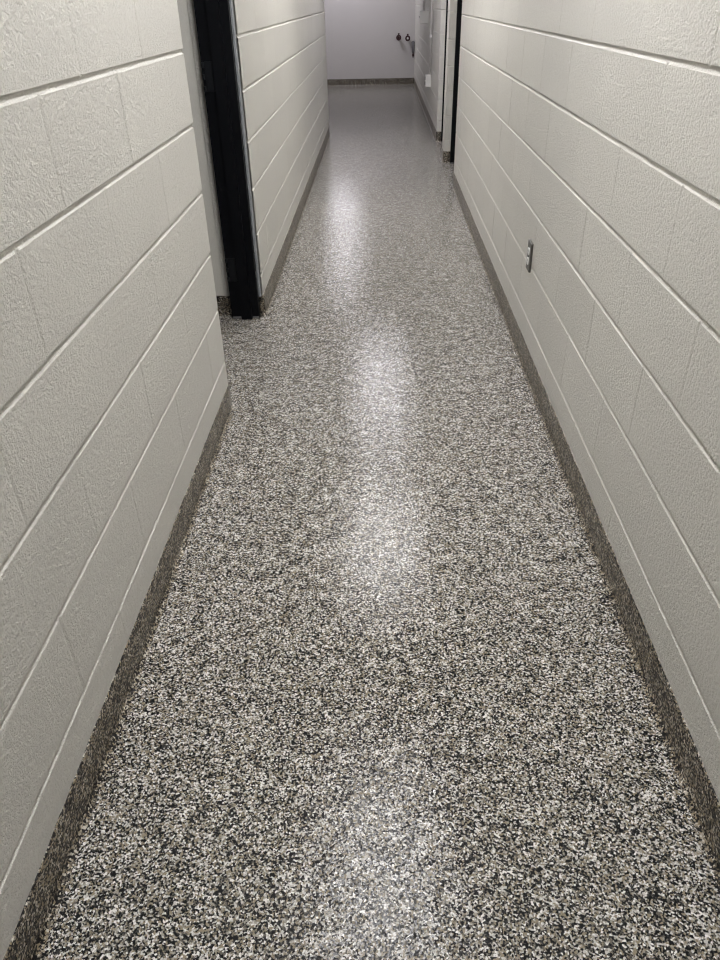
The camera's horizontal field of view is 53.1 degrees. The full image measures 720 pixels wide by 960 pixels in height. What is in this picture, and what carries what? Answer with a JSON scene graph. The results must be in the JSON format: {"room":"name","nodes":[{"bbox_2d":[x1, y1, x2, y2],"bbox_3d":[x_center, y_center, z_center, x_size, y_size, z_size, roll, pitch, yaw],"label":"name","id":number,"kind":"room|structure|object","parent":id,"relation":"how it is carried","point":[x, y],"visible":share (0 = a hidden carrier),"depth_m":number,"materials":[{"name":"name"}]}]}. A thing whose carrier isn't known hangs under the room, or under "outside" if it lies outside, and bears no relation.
{"room":"corridor","nodes":[
{"label":"corridor","id":0,"kind":"room"},
{"bbox_2d":[0,0,328,959],"bbox_3d":[-0.616,-1.870,2.768,0.195,2.740,11.851,0,34,2],"label":"wall","id":1,"kind":"structure","parent":0,"point":[114,382],"depth_m":1.51,"materials":[{"name":"white paint"}]},
{"bbox_2d":[3,385,234,959],"bbox_3d":[-0.572,1.095,0.714,0.036,0.107,5.140,0,34,2],"label":"baseboard","id":2,"kind":"structure","parent":1,"relation":"attached to","point":[39,912],"depth_m":1.54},
{"bbox_2d":[259,128,329,315],"bbox_3d":[-0.513,-2.479,6.047,0.210,0.107,5.752,0,34,2],"label":"baseboard","id":3,"kind":"structure","parent":1,"relation":"attached to","point":[266,299],"depth_m":4.65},
{"bbox_2d":[177,0,224,295],"bbox_3d":[-2.008,-2.026,3.048,2.618,2.740,0.150,0,34,2],"label":"wall","id":4,"kind":"structure","parent":0,"point":[183,12],"depth_m":3.25,"materials":[{"name":"white paint"}]},
{"bbox_2d":[216,296,231,315],"bbox_3d":[-1.970,-0.882,3.712,2.647,0.107,0.027,0,34,2],"label":"baseboard","id":5,"kind":"structure","parent":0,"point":[223,302],"depth_m":3.68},
{"bbox_2d":[324,0,415,78],"bbox_3d":[0.344,-8.442,12.545,6.800,2.740,0.150,0,34,2],"label":"wall","id":6,"kind":"structure","parent":0,"point":[362,43],"depth_m":12.85,"materials":[{"name":"white paint"}]},
{"bbox_2d":[327,78,413,85],"bbox_3d":[-1.022,-7.295,13.254,4.020,0.107,0.020,0,34,2],"label":"baseboard","id":7,"kind":"structure","parent":6,"relation":"attached to","point":[374,81],"depth_m":13.22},
{"bbox_2d":[40,84,719,959],"bbox_3d":[0.169,-2.299,5.951,7.100,0.120,17.950,0,34,2],"label":"floor","id":8,"kind":"structure","parent":0,"point":[389,701],"depth_m":1.72,"materials":[{"name":"grey stone"}]},
{"bbox_2d":[414,0,445,131],"bbox_3d":[0.986,-6.640,9.833,0.196,2.740,6.331,0,34,2],"label":"wall","id":9,"kind":"structure","parent":0,"point":[432,96],"depth_m":8.52,"materials":[{"name":"white paint"}]},
{"bbox_2d":[411,41,414,57],"bbox_3d":[0.949,-7.699,12.884,0.060,0.255,0.090,0,34,2],"label":"tap","id":10,"kind":"object","parent":9,"relation":"attached to","point":[412,42],"visible":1,"depth_m":12.85,"materials":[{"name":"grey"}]},
{"bbox_2d":[420,11,428,23],"bbox_3d":[0.812,-5.907,9.204,0.121,0.139,0.104,0,34,2],"label":"switch box","id":11,"kind":"object","parent":9,"relation":"attached to","point":[424,15],"visible":1,"depth_m":9.16,"materials":[{"name":"white paint"}]},
{"bbox_2d":[413,79,440,141],"bbox_3d":[0.932,-5.539,10.564,0.065,0.107,6.346,0,34,2],"label":"baseboard","id":12,"kind":"structure","parent":9,"relation":"attached to","point":[436,135],"depth_m":9.20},
{"bbox_2d":[425,74,430,86],"bbox_3d":[0.829,-4.885,8.817,0.072,0.129,0.104,0,34,2],"label":"outlet box","id":13,"kind":"object","parent":9,"relation":"attached to","point":[427,76],"visible":1,"depth_m":8.78,"materials":[{"name":"white paint"}]},
{"bbox_2d":[429,0,432,74],"bbox_3d":[0.829,-5.849,8.170,0.036,2.193,0.080,0,34,2],"label":"conduit","id":14,"kind":"object","parent":9,"relation":"attached to","point":[431,13],"visible":1,"depth_m":8.55,"materials":[{"name":"white metal"}]},
{"bbox_2d":[442,0,456,150],"bbox_3d":[0.880,-4.259,6.282,0.199,2.740,0.216,0,34,2],"label":"wall pier","id":15,"kind":"object","parent":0,"point":[452,4],"visible":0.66,"depth_m":6.56,"materials":[{"name":"white paint"}]},
{"bbox_2d":[440,148,449,162],"bbox_3d":[0.828,-3.162,7.019,0.077,0.107,0.246,0,34,2],"label":"baseboard","id":16,"kind":"object","parent":15,"relation":"attached to","point":[445,157],"visible":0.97,"depth_m":6.93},
{"bbox_2d":[454,0,719,802],"bbox_3d":[0.760,-1.115,1.593,0.196,2.740,9.121,0,34,2],"label":"wall","id":17,"kind":"structure","parent":0,"point":[588,131],"depth_m":1.81,"materials":[{"name":"white paint"}]},
{"bbox_2d":[526,239,533,272],"bbox_3d":[0.700,-0.927,2.984,0.013,0.117,0.074,0,34,2],"label":"wall outlet","id":18,"kind":"object","parent":17,"relation":"attached to","point":[530,243],"visible":1,"depth_m":2.97,"materials":[{"name":"grey metal"}]},
{"bbox_2d":[451,172,719,888],"bbox_3d":[0.706,-0.021,2.336,0.065,0.107,9.135,0,34,2],"label":"baseboard","id":19,"kind":"structure","parent":17,"relation":"attached to","point":[701,799],"depth_m":1.82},
{"bbox_3d":[-0.640,-2.611,1.913,0.187,0.556,1.020,0,34,2],"label":"wall","id":20,"kind":"structure","parent":0,"visible":0},
{"bbox_2d":[193,0,261,319],"bbox_3d":[-0.603,-1.474,2.675,0.153,2.184,1.013,0,34,2],"label":"door","id":21,"kind":"structure","parent":20,"relation":"in","point":[215,20],"depth_m":3.22,"materials":[{"name":"black paint"}]},
{"bbox_3d":[0.851,-4.833,5.178,0.187,0.556,0.995,0,34,2],"label":"wall","id":22,"kind":"structure","parent":0,"visible":0},
{"bbox_2d":[450,0,461,163],"bbox_3d":[0.895,-3.695,5.940,0.124,2.184,0.980,0,34,2],"label":"door","id":23,"kind":"structure","parent":22,"relation":"in","point":[459,2],"depth_m":6.52,"materials":[{"name":"black paint"}]},
{"bbox_3d":[0.879,-5.505,6.181,0.187,0.556,1.020,0,34,2],"label":"wall","id":24,"kind":"structure","parent":0,"visible":0},
{"bbox_2d":[441,0,447,141],"bbox_3d":[0.923,-4.367,6.942,0.124,2.184,1.005,0,34,2],"label":"door","id":25,"kind":"structure","parent":24,"relation":"in","point":[446,0],"depth_m":7.53,"materials":[{"name":"black paint"}]}
]}

